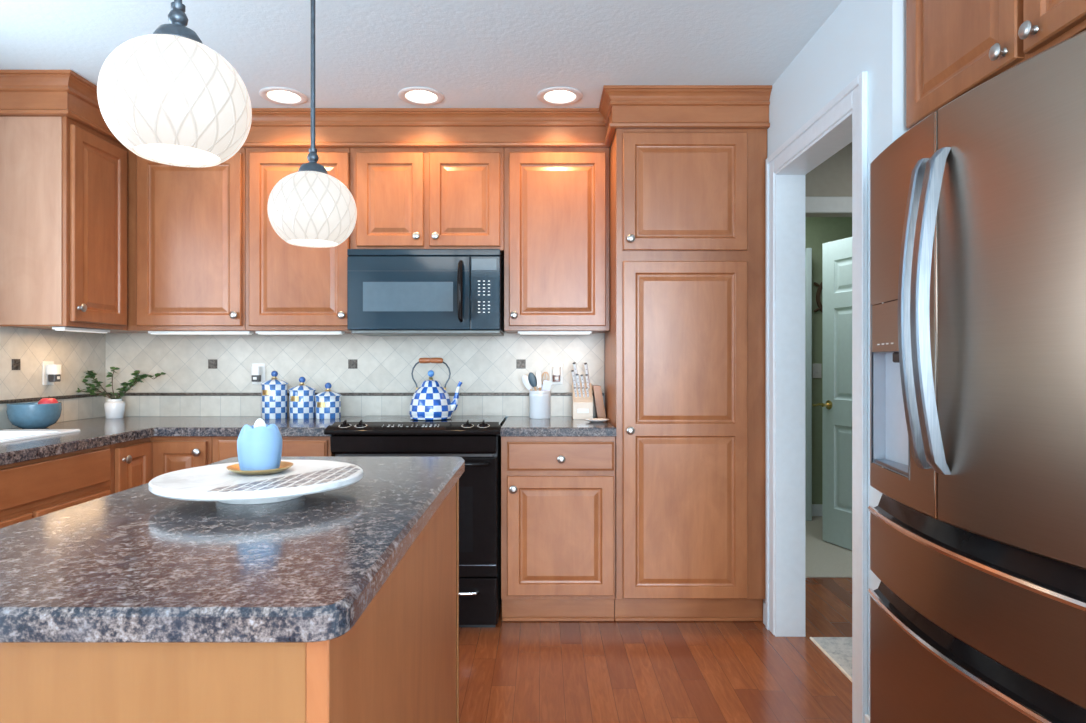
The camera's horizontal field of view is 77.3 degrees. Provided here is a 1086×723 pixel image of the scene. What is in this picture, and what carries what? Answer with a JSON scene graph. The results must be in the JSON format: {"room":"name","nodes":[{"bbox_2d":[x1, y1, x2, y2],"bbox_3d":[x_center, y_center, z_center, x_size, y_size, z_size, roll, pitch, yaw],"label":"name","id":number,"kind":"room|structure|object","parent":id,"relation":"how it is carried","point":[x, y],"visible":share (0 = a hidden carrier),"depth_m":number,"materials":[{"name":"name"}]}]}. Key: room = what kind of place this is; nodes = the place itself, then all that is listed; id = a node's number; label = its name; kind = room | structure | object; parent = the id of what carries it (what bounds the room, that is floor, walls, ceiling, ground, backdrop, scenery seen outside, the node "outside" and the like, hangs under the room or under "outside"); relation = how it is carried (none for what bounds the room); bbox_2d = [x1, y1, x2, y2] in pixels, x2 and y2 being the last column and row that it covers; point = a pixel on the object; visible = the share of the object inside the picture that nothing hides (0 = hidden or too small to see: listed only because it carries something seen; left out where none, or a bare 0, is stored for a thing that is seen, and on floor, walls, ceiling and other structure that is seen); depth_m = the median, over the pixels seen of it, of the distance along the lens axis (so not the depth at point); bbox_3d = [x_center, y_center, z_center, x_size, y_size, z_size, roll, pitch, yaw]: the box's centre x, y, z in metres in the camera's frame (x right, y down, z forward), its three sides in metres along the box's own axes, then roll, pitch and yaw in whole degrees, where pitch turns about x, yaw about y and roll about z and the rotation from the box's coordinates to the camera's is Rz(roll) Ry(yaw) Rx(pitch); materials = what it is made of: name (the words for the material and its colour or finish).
{"room":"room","nodes":[
{"label":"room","id":0,"kind":"room"},
{"bbox_2d":[0,0,842,133],"bbox_3d":[0.430,-1.305,1.230,5.940,0.080,9.100,0,0,0],"label":"ceiling","id":1,"kind":"structure","parent":0,"point":[475,53],"depth_m":2.68,"materials":[{"name":"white paint"}]},
{"bbox_2d":[97,0,251,166],"bbox_3d":[-0.618,-0.806,1.150,0.230,0.916,0.230,0,0,0],"label":"pendant lamp","id":2,"kind":"object","parent":1,"relation":"hanging from","point":[167,96],"visible":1,"depth_m":1.07,"materials":[{"name":"white glass"}]},
{"bbox_2d":[134,144,219,164],"bbox_3d":[-0.618,-0.352,1.150,0.128,0.002,0.128,0,0,0],"label":"diffuser","id":3,"kind":"object","parent":2,"relation":"attached to","point":[169,154],"depth_m":1.15,"materials":[{"name":"white"}]},
{"bbox_2d":[259,87,307,104],"bbox_3d":[-1.235,-1.288,3.235,0.218,0.059,0.218,0,0,0],"label":"recessed light","id":4,"kind":"object","parent":1,"relation":"in","point":[278,95],"visible":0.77,"depth_m":3.27,"materials":[{"name":"white plastic"}]},
{"bbox_2d":[267,0,356,247],"bbox_3d":[-0.625,-0.792,1.845,0.230,0.944,0.230,0,0,0],"label":"pendant lamp","id":5,"kind":"object","parent":1,"relation":"hanging from","point":[308,207],"visible":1,"depth_m":1.77,"materials":[{"name":"white glass"}]},
{"bbox_2d":[288,239,336,245],"bbox_3d":[-0.625,-0.326,1.845,0.128,0.002,0.128,0,0,0],"label":"diffuser","id":6,"kind":"object","parent":5,"relation":"attached to","point":[298,242],"depth_m":1.85,"materials":[{"name":"white"}]},
{"bbox_2d":[398,87,443,104],"bbox_3d":[-0.580,-1.288,3.235,0.218,0.059,0.218,0,0,0],"label":"recessed light","id":7,"kind":"object","parent":1,"relation":"in","point":[412,95],"visible":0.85,"depth_m":3.28,"materials":[{"name":"white plastic"}]},
{"bbox_2d":[537,87,582,104],"bbox_3d":[0.080,-1.288,3.235,0.218,0.059,0.218,0,0,0],"label":"recessed light","id":8,"kind":"object","parent":1,"relation":"in","point":[554,95],"visible":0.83,"depth_m":3.28,"materials":[{"name":"white plastic"}]},
{"bbox_2d":[456,578,851,722],"bbox_3d":[0.430,1.265,0.278,5.940,0.060,7.195,0,0,0],"label":"floor","id":9,"kind":"structure","parent":0,"point":[614,671],"depth_m":2.71,"materials":[{"name":"brown wood"}]},
{"bbox_2d":[0,445,110,527],"bbox_3d":[-2.122,0.790,2.407,0.626,0.887,0.933,0,0,0],"label":"base cabinet","id":10,"kind":"object","parent":9,"relation":"on","point":[30,489],"visible":0.34,"depth_m":2.51,"materials":[{"name":"brown wood"}]},
{"bbox_2d":[110,437,152,493],"bbox_3d":[-2.107,0.790,3.021,0.655,0.887,0.291,0,0,0],"label":"base cabinet","id":11,"kind":"object","parent":9,"relation":"on","point":[131,461],"visible":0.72,"depth_m":2.99,"materials":[{"name":"brown wood"}]},
{"bbox_2d":[150,437,211,477],"bbox_3d":[-1.992,0.790,3.447,0.891,0.887,0.655,0,0,0],"label":"base cabinet","id":12,"kind":"object","parent":9,"relation":"on","point":[170,454],"visible":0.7,"depth_m":3.15,"materials":[{"name":"brown wood"}]},
{"bbox_2d":[0,416,362,465],"bbox_3d":[-1.708,0.326,2.849,1.461,0.042,1.859,0,0,0],"label":"countertop","id":13,"kind":"structure","parent":12,"relation":"on","point":[98,431],"depth_m":3.13,"materials":[{"name":"stone"}]},
{"bbox_2d":[6,402,61,428],"bbox_3d":[-2.325,0.248,3.105,0.204,0.114,0.204,0,0,0],"label":"fruit bowl","id":14,"kind":"object","parent":13,"relation":"on","point":[26,415],"visible":0.95,"depth_m":3.04,"materials":[{"name":"blue ceramic"}]},
{"bbox_2d":[38,397,57,403],"bbox_3d":[-2.270,0.194,3.115,0.077,0.075,0.077,0,0,0],"label":"apple","id":15,"kind":"object","parent":14,"relation":"in","point":[48,400],"visible":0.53,"depth_m":3.09,"materials":[{"name":"red food"}]},
{"bbox_2d":[0,429,79,442],"bbox_3d":[-2.183,0.380,2.583,0.325,0.170,0.765,0,0,0],"label":"sink","id":16,"kind":"object","parent":13,"relation":"in","point":[6,435],"visible":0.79,"depth_m":2.87,"materials":[{"name":"white ceramic"}]},
{"bbox_2d":[76,367,165,418],"bbox_3d":[-2.308,0.166,3.625,0.579,0.277,0.156,0,0,-12],"label":"potted plant","id":17,"kind":"object","parent":13,"relation":"on","point":[114,408],"visible":0.88,"depth_m":3.62,"materials":[{"name":"green plant"}]},
{"bbox_2d":[261,371,287,418],"bbox_3d":[-1.445,0.177,3.655,0.141,0.256,0.141,0,0,7],"label":"canister","id":18,"kind":"object","parent":13,"relation":"on","point":[274,391],"visible":1,"depth_m":3.60,"materials":[{"name":"ceramic"}]},
{"bbox_2d":[288,377,315,418],"bbox_3d":[-1.296,0.193,3.655,0.141,0.224,0.141,0,0,7],"label":"canister","id":19,"kind":"object","parent":13,"relation":"on","point":[302,396],"visible":1,"depth_m":3.60,"materials":[{"name":"ceramic"}]},
{"bbox_2d":[315,383,341,418],"bbox_3d":[-1.156,0.209,3.655,0.141,0.192,0.141,0,0,7],"label":"canister","id":20,"kind":"object","parent":13,"relation":"on","point":[327,402],"visible":1,"depth_m":3.60,"materials":[{"name":"ceramic"}]},
{"bbox_2d":[0,479,458,722],"bbox_3d":[-0.614,0.791,1.512,0.692,0.887,1.302,0,0,0],"label":"kitchen island","id":21,"kind":"object","parent":9,"relation":"on","point":[396,663],"visible":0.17,"depth_m":0.86,"materials":[{"name":"brown wood"}]},
{"bbox_2d":[0,456,464,642],"bbox_3d":[-0.624,0.326,1.512,0.753,0.042,1.353,0,0,0],"label":"island countertop","id":22,"kind":"structure","parent":21,"relation":"on","point":[135,564],"depth_m":1.04,"materials":[{"name":"stone"}]},
{"bbox_2d":[148,460,362,503],"bbox_3d":[-0.638,0.279,1.540,0.444,0.051,0.444,0,0,0],"label":"lazy susan","id":23,"kind":"object","parent":22,"relation":"on","point":[215,482],"visible":0.94,"depth_m":1.45,"materials":[{"name":"stone"}]},
{"bbox_2d":[226,461,292,474],"bbox_3d":[-0.650,0.246,1.562,0.143,0.014,0.143,0,0,0],"label":"dish","id":24,"kind":"object","parent":23,"relation":"on","point":[235,468],"visible":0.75,"depth_m":1.52,"materials":[{"name":"orange ceramic"}]},
{"bbox_2d":[237,419,281,470],"bbox_3d":[-0.652,0.191,1.562,0.096,0.119,0.096,0,0,0],"label":"candle","id":25,"kind":"object","parent":24,"relation":"on","point":[259,445],"visible":0.94,"depth_m":1.53,"materials":[{"name":"blue wax"}]},
{"bbox_2d":[212,436,334,462],"bbox_3d":[-1.266,0.790,3.447,0.557,0.887,0.655,0,0,0],"label":"base cabinet","id":26,"kind":"object","parent":9,"relation":"on","point":[223,448],"visible":0.02,"depth_m":3.15,"materials":[{"name":"brown wood"}]},
{"bbox_2d":[324,415,505,626],"bbox_3d":[-0.591,0.751,3.412,0.796,0.968,0.716,0,0,0],"label":"stove","id":27,"kind":"object","parent":9,"relation":"on","point":[476,439],"visible":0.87,"depth_m":3.12,"materials":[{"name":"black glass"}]},
{"bbox_2d":[347,415,505,435],"bbox_3d":[-0.591,0.324,3.478,0.772,0.050,0.585,0,0,0],"label":"cooktop","id":28,"kind":"object","parent":27,"relation":"in","point":[500,419],"depth_m":3.50,"materials":[{"name":"black glass"}]},
{"bbox_2d":[409,358,461,419],"bbox_3d":[-0.577,0.139,3.540,0.240,0.319,0.224,0,0,-41],"label":"tea kettle","id":29,"kind":"object","parent":27,"relation":"on","point":[430,401],"visible":1,"depth_m":3.47,"materials":[{"name":"ceramic"}]},
{"bbox_2d":[501,437,614,620],"bbox_3d":[0.071,0.790,3.447,0.534,0.887,0.655,0,0,0],"label":"base cabinet","id":30,"kind":"object","parent":9,"relation":"on","point":[558,493],"visible":0.99,"depth_m":3.15,"materials":[{"name":"brown wood"}]},
{"bbox_2d":[500,416,615,436],"bbox_3d":[0.070,0.326,3.457,0.536,0.042,0.644,0,0,0],"label":"countertop","id":31,"kind":"structure","parent":30,"relation":"on","point":[513,426],"depth_m":3.14,"materials":[{"name":"stone"}]},
{"bbox_2d":[529,390,550,418],"bbox_3d":[-0.016,0.230,3.650,0.120,0.150,0.120,0,0,0],"label":"utensil crock","id":32,"kind":"object","parent":31,"relation":"on","point":[539,401],"visible":0.97,"depth_m":3.60,"materials":[{"name":"white ceramic"}]},
{"bbox_2d":[522,375,531,390],"bbox_3d":[-0.052,0.182,3.650,0.120,0.221,0.011,0,0,-7],"label":"spatula","id":33,"kind":"object","parent":32,"relation":"in","point":[525,380],"visible":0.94,"depth_m":3.64,"materials":[{"name":"white plastic"}]},
{"bbox_2d":[528,372,536,390],"bbox_3d":[-0.036,0.174,3.620,0.086,0.234,0.014,0,0,-10],"label":"serving spoon","id":34,"kind":"object","parent":32,"relation":"in","point":[531,377],"visible":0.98,"depth_m":3.61,"materials":[{"name":"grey plastic"}]},
{"bbox_2d":[536,371,540,390],"bbox_3d":[-0.018,0.172,3.668,0.036,0.238,0.011,0,0,14],"label":"spatula","id":35,"kind":"object","parent":32,"relation":"in","point":[538,373],"visible":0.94,"depth_m":3.67,"materials":[{"name":"white plastic"}]},
{"bbox_2d":[542,380,551,390],"bbox_3d":[0.011,0.196,3.640,0.072,0.191,0.011,0,0,-1],"label":"scraper","id":36,"kind":"object","parent":32,"relation":"in","point":[546,386],"visible":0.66,"depth_m":3.63,"materials":[{"name":"white plastic"}]},
{"bbox_2d":[572,383,592,418],"bbox_3d":[0.211,0.211,3.651,0.104,0.188,0.167,0,0,0],"label":"knife block","id":37,"kind":"object","parent":31,"relation":"on","point":[582,407],"visible":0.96,"depth_m":3.57,"materials":[{"name":"brown wood"}]},
{"bbox_2d":[571,370,576,387],"bbox_3d":[0.167,0.108,3.639,0.018,0.126,0.069,0,0,21],"label":"knife","id":38,"kind":"object","parent":37,"relation":"in","point":[572,371],"visible":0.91,"depth_m":3.63,"materials":[{"name":"silver metal"}]},
{"bbox_2d":[573,362,577,382],"bbox_3d":[0.178,0.076,3.668,0.020,0.145,0.079,0,0,21],"label":"knife","id":39,"kind":"object","parent":37,"relation":"in","point":[574,363],"visible":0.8,"depth_m":3.65,"materials":[{"name":"silver metal"}]},
{"bbox_2d":[576,374,580,387],"bbox_3d":[0.190,0.119,3.644,0.018,0.106,0.059,0,0,21],"label":"knife","id":40,"kind":"object","parent":37,"relation":"in","point":[577,375],"visible":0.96,"depth_m":3.63,"materials":[{"name":"silver metal"}]},
{"bbox_2d":[580,375,584,387],"bbox_3d":[0.214,0.121,3.645,0.018,0.102,0.057,0,0,21],"label":"knife","id":41,"kind":"object","parent":37,"relation":"in","point":[581,376],"visible":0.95,"depth_m":3.63,"materials":[{"name":"silver metal"}]},
{"bbox_2d":[584,363,589,382],"bbox_3d":[0.239,0.078,3.671,0.020,0.142,0.077,0,0,21],"label":"knife","id":42,"kind":"object","parent":37,"relation":"in","point":[585,364],"visible":0.59,"depth_m":3.65,"materials":[{"name":"silver metal"}]},
{"bbox_2d":[585,374,589,387],"bbox_3d":[0.240,0.120,3.644,0.018,0.104,0.058,0,0,21],"label":"knife","id":43,"kind":"object","parent":37,"relation":"in","point":[586,375],"visible":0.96,"depth_m":3.63,"materials":[{"name":"silver metal"}]},
{"bbox_2d":[585,418,608,421],"bbox_3d":[0.272,0.298,3.420,0.122,0.014,0.122,0,0,0],"label":"spoon rest","id":44,"kind":"object","parent":31,"relation":"on","point":[589,419],"visible":1,"depth_m":3.42,"materials":[{"name":"white ceramic"}]},
{"bbox_2d":[592,385,605,418],"bbox_3d":[0.302,0.217,3.665,0.069,0.175,0.100,0,0,0],"label":"cutting board","id":45,"kind":"object","parent":31,"relation":"on","point":[597,392],"visible":0.91,"depth_m":3.62,"materials":[{"name":"brown wood"}]},
{"bbox_2d":[604,129,766,620],"bbox_3d":[0.695,0.074,3.448,0.706,2.320,0.657,0,0,0],"label":"pantry cabinet","id":46,"kind":"object","parent":9,"relation":"on","point":[685,341],"visible":0.96,"depth_m":3.15,"materials":[{"name":"brown wood"}]},
{"bbox_2d":[810,637,851,681],"bbox_3d":[1.536,1.230,2.601,0.700,0.010,0.842,0,0,0],"label":"rug","id":47,"kind":"object","parent":9,"relation":"on","point":[838,650],"visible":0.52,"depth_m":2.88,"materials":[{"name":"grey carpet"}]},
{"bbox_2d":[868,30,1085,722],"bbox_3d":[1.324,0.319,1.598,0.951,1.824,0.856,0,0,0],"label":"refrigerator","id":48,"kind":"object","parent":9,"relation":"on","point":[978,208],"visible":1,"depth_m":1.44,"materials":[{"name":"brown metal"}]},
{"bbox_2d":[805,217,851,503],"bbox_3d":[2.350,-0.015,5.450,2.100,2.500,0.100,0,0,0],"label":"wall","id":49,"kind":"structure","parent":0,"point":[818,230],"depth_m":5.40,"materials":[{"name":"paint"}]},
{"bbox_2d":[805,248,811,520],"bbox_3d":[2.051,0.177,5.307,0.042,2.104,0.154,0,0,0],"label":"trim","id":50,"kind":"structure","parent":49,"relation":"attached to","point":[808,251],"depth_m":5.23,"materials":[{"name":"white paint"}]},
{"bbox_2d":[812,364,821,377],"bbox_3d":[2.178,0.075,5.391,0.072,0.116,0.016,0,0,0],"label":"light switch","id":51,"kind":"object","parent":49,"relation":"attached to","point":[816,368],"visible":1,"depth_m":5.39,"materials":[{"name":"white plastic"}]},
{"bbox_2d":[812,504,821,515],"bbox_3d":[2.360,1.182,5.393,1.880,0.094,0.015,0,0,0],"label":"baseboard","id":52,"kind":"structure","parent":49,"relation":"attached to","point":[816,508],"depth_m":5.38,"materials":[{"name":"white wood"}]},
{"bbox_2d":[814,282,821,311],"bbox_3d":[2.345,-0.510,5.381,0.401,0.456,0.030,0,0,0],"label":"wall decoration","id":53,"kind":"object","parent":49,"relation":"attached to","point":[819,289],"visible":0.24,"depth_m":5.37,"materials":[{"name":"wood"}]},
{"bbox_2d":[805,516,851,577],"bbox_3d":[2.350,1.262,4.688,2.100,0.066,1.624,0,0,0],"label":"floor","id":54,"kind":"structure","parent":0,"point":[823,559],"depth_m":4.28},
{"bbox_2d":[805,142,851,216],"bbox_3d":[2.360,-0.015,3.829,1.880,2.500,0.101,0,0,0],"label":"wall","id":55,"kind":"structure","parent":0,"point":[832,177],"depth_m":3.78,"materials":[{"name":"beige paint"}]},
{"bbox_2d":[805,197,851,212],"bbox_3d":[1.867,0.160,3.772,0.875,2.150,0.016,0,0,0],"label":"trim","id":56,"kind":"structure","parent":55,"relation":"attached to","point":[812,204],"depth_m":3.76,"materials":[{"name":"white wood"}]},
{"bbox_2d":[812,237,851,549],"bbox_3d":[2.022,0.208,4.289,0.095,2.030,0.826,0,0,-19],"label":"door","id":57,"kind":"structure","parent":55,"relation":"in","point":[836,404],"depth_m":4.53,"materials":[{"name":"white paint"}]},
{"bbox_2d":[763,0,908,715],"bbox_3d":[1.500,-0.015,0.280,0.900,2.500,7.000,0,0,0],"label":"wall","id":58,"kind":"structure","parent":0,"point":[860,36],"depth_m":2.22,"materials":[{"name":"white paint"}]},
{"bbox_2d":[0,70,771,147],"bbox_3d":[-0.695,-1.175,3.196,3.488,0.180,0.507,0,0,0],"label":"trim","id":59,"kind":"structure","parent":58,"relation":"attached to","point":[67,93],"depth_m":3.39,"materials":[{"name":"brown wood"}]},
{"bbox_2d":[763,603,765,625],"bbox_3d":[1.043,1.185,3.174,0.014,0.100,0.052,0,0,0],"label":"baseboard","id":60,"kind":"structure","parent":58,"relation":"attached to","point":[764,604],"depth_m":3.18,"materials":[{"name":"white wood"}]},
{"bbox_2d":[775,110,852,722],"bbox_3d":[1.111,0.193,2.670,0.134,2.084,0.779,0,0,0],"label":"trim","id":61,"kind":"structure","parent":58,"relation":"attached to","point":[790,178],"depth_m":3.05,"materials":[{"name":"white wood"}]},
{"bbox_2d":[766,71,867,722],"bbox_3d":[1.040,0.148,2.670,0.019,2.173,0.956,0,0,0],"label":"trim","id":62,"kind":"structure","parent":58,"relation":"attached to","point":[854,96],"depth_m":2.26,"materials":[{"name":"white wood"}]},
{"bbox_2d":[865,714,869,722],"bbox_3d":[1.043,1.185,2.116,0.014,0.100,0.152,0,0,0],"label":"baseboard","id":63,"kind":"structure","parent":58,"relation":"attached to","point":[867,717],"depth_m":2.17,"materials":[{"name":"white wood"}]},
{"bbox_2d":[906,0,1085,128],"bbox_3d":[1.424,-0.970,1.580,0.748,0.586,0.909,0,0,0],"label":"upper cabinet","id":64,"kind":"object","parent":58,"relation":"attached to","point":[953,47],"visible":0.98,"depth_m":1.73,"materials":[{"name":"brown wood"}]},
{"bbox_3d":[-0.560,-0.015,3.830,3.960,2.500,0.100,0,0,0],"label":"wall","id":65,"kind":"structure","parent":0,"visible":0},
{"bbox_2d":[105,331,603,415],"bbox_3d":[-1.046,0.060,3.772,2.770,0.490,0.016,0,0,0],"label":"tiled wall","id":66,"kind":"structure","parent":65,"relation":"attached to","point":[206,375],"depth_m":3.77,"materials":[{"name":"beige tile"}]},
{"bbox_2d":[128,148,255,332],"bbox_3d":[-1.812,-0.622,3.588,0.594,0.930,0.377,0,0,0],"label":"upper cabinet","id":67,"kind":"object","parent":66,"relation":"attached to","point":[186,225],"visible":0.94,"depth_m":3.43,"materials":[{"name":"brown wood"}]},
{"bbox_2d":[148,331,253,334],"bbox_3d":[-1.760,-0.147,3.500,0.520,0.016,0.060,0,0,0],"label":"light","id":68,"kind":"object","parent":67,"relation":"attached to","point":[149,332],"visible":1,"depth_m":3.48,"materials":[{"name":"white plastic"}]},
{"bbox_2d":[151,333,251,334],"bbox_3d":[-1.760,-0.141,3.500,0.500,0.004,0.044,0,0,0],"label":"diffuser","id":69,"kind":"object","parent":68,"relation":"attached to","point":[151,333],"depth_m":3.49,"materials":[{"name":"white plastic"}]},
{"bbox_2d":[252,363,264,383],"bbox_3d":[-1.578,0.069,3.768,0.072,0.116,0.008,0,0,0],"label":"wall outlet","id":70,"kind":"object","parent":66,"relation":"attached to","point":[253,364],"visible":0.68,"depth_m":3.77,"materials":[{"name":"white plastic"}]},
{"bbox_2d":[251,366,261,381],"bbox_3d":[-1.578,0.069,3.738,0.048,0.084,0.048,0,0,0],"label":"air freshener","id":71,"kind":"object","parent":70,"relation":"attached to","point":[256,371],"visible":1,"depth_m":3.72,"materials":[{"name":"white plastic"}]},
{"bbox_2d":[252,375,260,381],"bbox_3d":[-1.578,0.093,3.738,0.042,0.036,0.039,0,0,0],"label":"bottle","id":72,"kind":"object","parent":71,"relation":"on","point":[255,378],"depth_m":3.72,"materials":[{"name":"plastic"}]},
{"bbox_2d":[245,148,350,332],"bbox_3d":[-1.248,-0.622,3.588,0.530,0.930,0.377,0,0,0],"label":"upper cabinet","id":73,"kind":"object","parent":66,"relation":"attached to","point":[288,287],"visible":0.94,"depth_m":3.43,"materials":[{"name":"brown wood"}]},
{"bbox_2d":[256,331,344,334],"bbox_3d":[-1.250,-0.147,3.500,0.440,0.016,0.060,0,0,0],"label":"light","id":74,"kind":"object","parent":73,"relation":"attached to","point":[257,332],"visible":1,"depth_m":3.48,"materials":[{"name":"white plastic"}]},
{"bbox_2d":[258,333,341,334],"bbox_3d":[-1.250,-0.141,3.500,0.420,0.004,0.044,0,0,0],"label":"diffuser","id":75,"kind":"object","parent":74,"relation":"attached to","point":[258,333],"depth_m":3.48,"materials":[{"name":"white plastic"}]},
{"bbox_2d":[550,363,562,383],"bbox_3d":[0.074,0.069,3.768,0.072,0.116,0.008,0,0,0],"label":"wall outlet","id":76,"kind":"object","parent":66,"relation":"attached to","point":[551,364],"visible":0.46,"depth_m":3.77,"materials":[{"name":"white plastic"}]},
{"bbox_2d":[552,366,560,381],"bbox_3d":[0.074,0.069,3.738,0.048,0.084,0.048,0,0,0],"label":"air freshener","id":77,"kind":"object","parent":76,"relation":"attached to","point":[556,370],"visible":1,"depth_m":3.72,"materials":[{"name":"white plastic"}]},
{"bbox_2d":[553,375,559,381],"bbox_3d":[0.074,0.093,3.738,0.042,0.036,0.039,0,0,0],"label":"bottle","id":78,"kind":"object","parent":77,"relation":"on","point":[556,378],"depth_m":3.72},
{"bbox_2d":[504,148,609,332],"bbox_3d":[0.070,-0.622,3.588,0.536,0.930,0.377,0,0,0],"label":"upper cabinet","id":79,"kind":"object","parent":66,"relation":"attached to","point":[557,200],"visible":0.99,"depth_m":3.43,"materials":[{"name":"brown wood"}]},
{"bbox_2d":[518,331,591,334],"bbox_3d":[0.060,-0.147,3.500,0.380,0.016,0.060,0,0,0],"label":"light","id":80,"kind":"object","parent":79,"relation":"attached to","point":[519,332],"visible":1,"depth_m":3.47,"materials":[{"name":"white plastic"}]},
{"bbox_2d":[520,333,589,334],"bbox_3d":[0.060,-0.141,3.500,0.360,0.004,0.044,0,0,0],"label":"diffuser","id":81,"kind":"object","parent":80,"relation":"attached to","point":[520,333],"depth_m":3.48,"materials":[{"name":"white plastic"}]},
{"bbox_2d":[350,148,503,257],"bbox_3d":[-0.590,-0.826,3.588,0.781,0.522,0.377,0,0,0],"label":"upper cabinet","id":82,"kind":"object","parent":65,"relation":"attached to","point":[405,198],"visible":0.98,"depth_m":3.43,"materials":[{"name":"brown wood"}]},
{"bbox_2d":[347,249,504,335],"bbox_3d":[-0.592,-0.349,3.540,0.760,0.420,0.472,0,0,0],"label":"microwave","id":83,"kind":"object","parent":82,"relation":"attached to","point":[391,292],"visible":0.99,"depth_m":3.37,"materials":[{"name":"black metal"}]},
{"bbox_3d":[-2.490,-0.015,0.280,0.100,2.500,7.000,0,0,0],"label":"wall","id":84,"kind":"structure","parent":0,"visible":0},
{"bbox_2d":[0,326,104,428],"bbox_3d":[-2.432,0.060,3.180,0.016,0.490,1.200,0,0,0],"label":"tiled wall","id":85,"kind":"structure","parent":84,"relation":"attached to","point":[23,351],"depth_m":3.38,"materials":[{"name":"beige tile"}]},
{"bbox_2d":[42,361,53,384],"bbox_3d":[-2.428,0.057,3.333,0.008,0.116,0.072,0,0,0],"label":"wall outlet","id":86,"kind":"object","parent":85,"relation":"attached to","point":[45,381],"visible":0.76,"depth_m":3.31,"materials":[{"name":"white plastic"}]},
{"bbox_2d":[46,365,60,381],"bbox_3d":[-2.398,0.057,3.333,0.048,0.084,0.048,0,0,0],"label":"air freshener","id":87,"kind":"object","parent":86,"relation":"attached to","point":[54,371],"visible":1,"depth_m":3.31,"materials":[{"name":"white plastic"}]},
{"bbox_2d":[48,374,60,381],"bbox_3d":[-2.398,0.081,3.333,0.039,0.036,0.042,0,0,0],"label":"bottle","id":88,"kind":"object","parent":87,"relation":"on","point":[51,377],"depth_m":3.31,"materials":[{"name":"plastic"}]},
{"bbox_2d":[0,116,147,332],"bbox_3d":[-2.248,-0.622,3.389,0.377,0.930,0.778,0,0,0],"label":"upper cabinet","id":89,"kind":"object","parent":85,"relation":"attached to","point":[64,182],"visible":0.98,"depth_m":3.01,"materials":[{"name":"brown wood"}]},
{"bbox_2d":[52,327,109,332],"bbox_3d":[-2.170,-0.147,3.200,0.060,0.016,0.320,0,0,0],"label":"light","id":90,"kind":"object","parent":89,"relation":"attached to","point":[73,329],"visible":1,"depth_m":3.15,"materials":[{"name":"white plastic"}]},
{"bbox_2d":[56,330,106,332],"bbox_3d":[-2.170,-0.141,3.200,0.040,0.004,0.304,0,0,0],"label":"diffuser","id":91,"kind":"object","parent":90,"relation":"attached to","point":[89,331],"depth_m":3.22,"materials":[{"name":"white plastic"}]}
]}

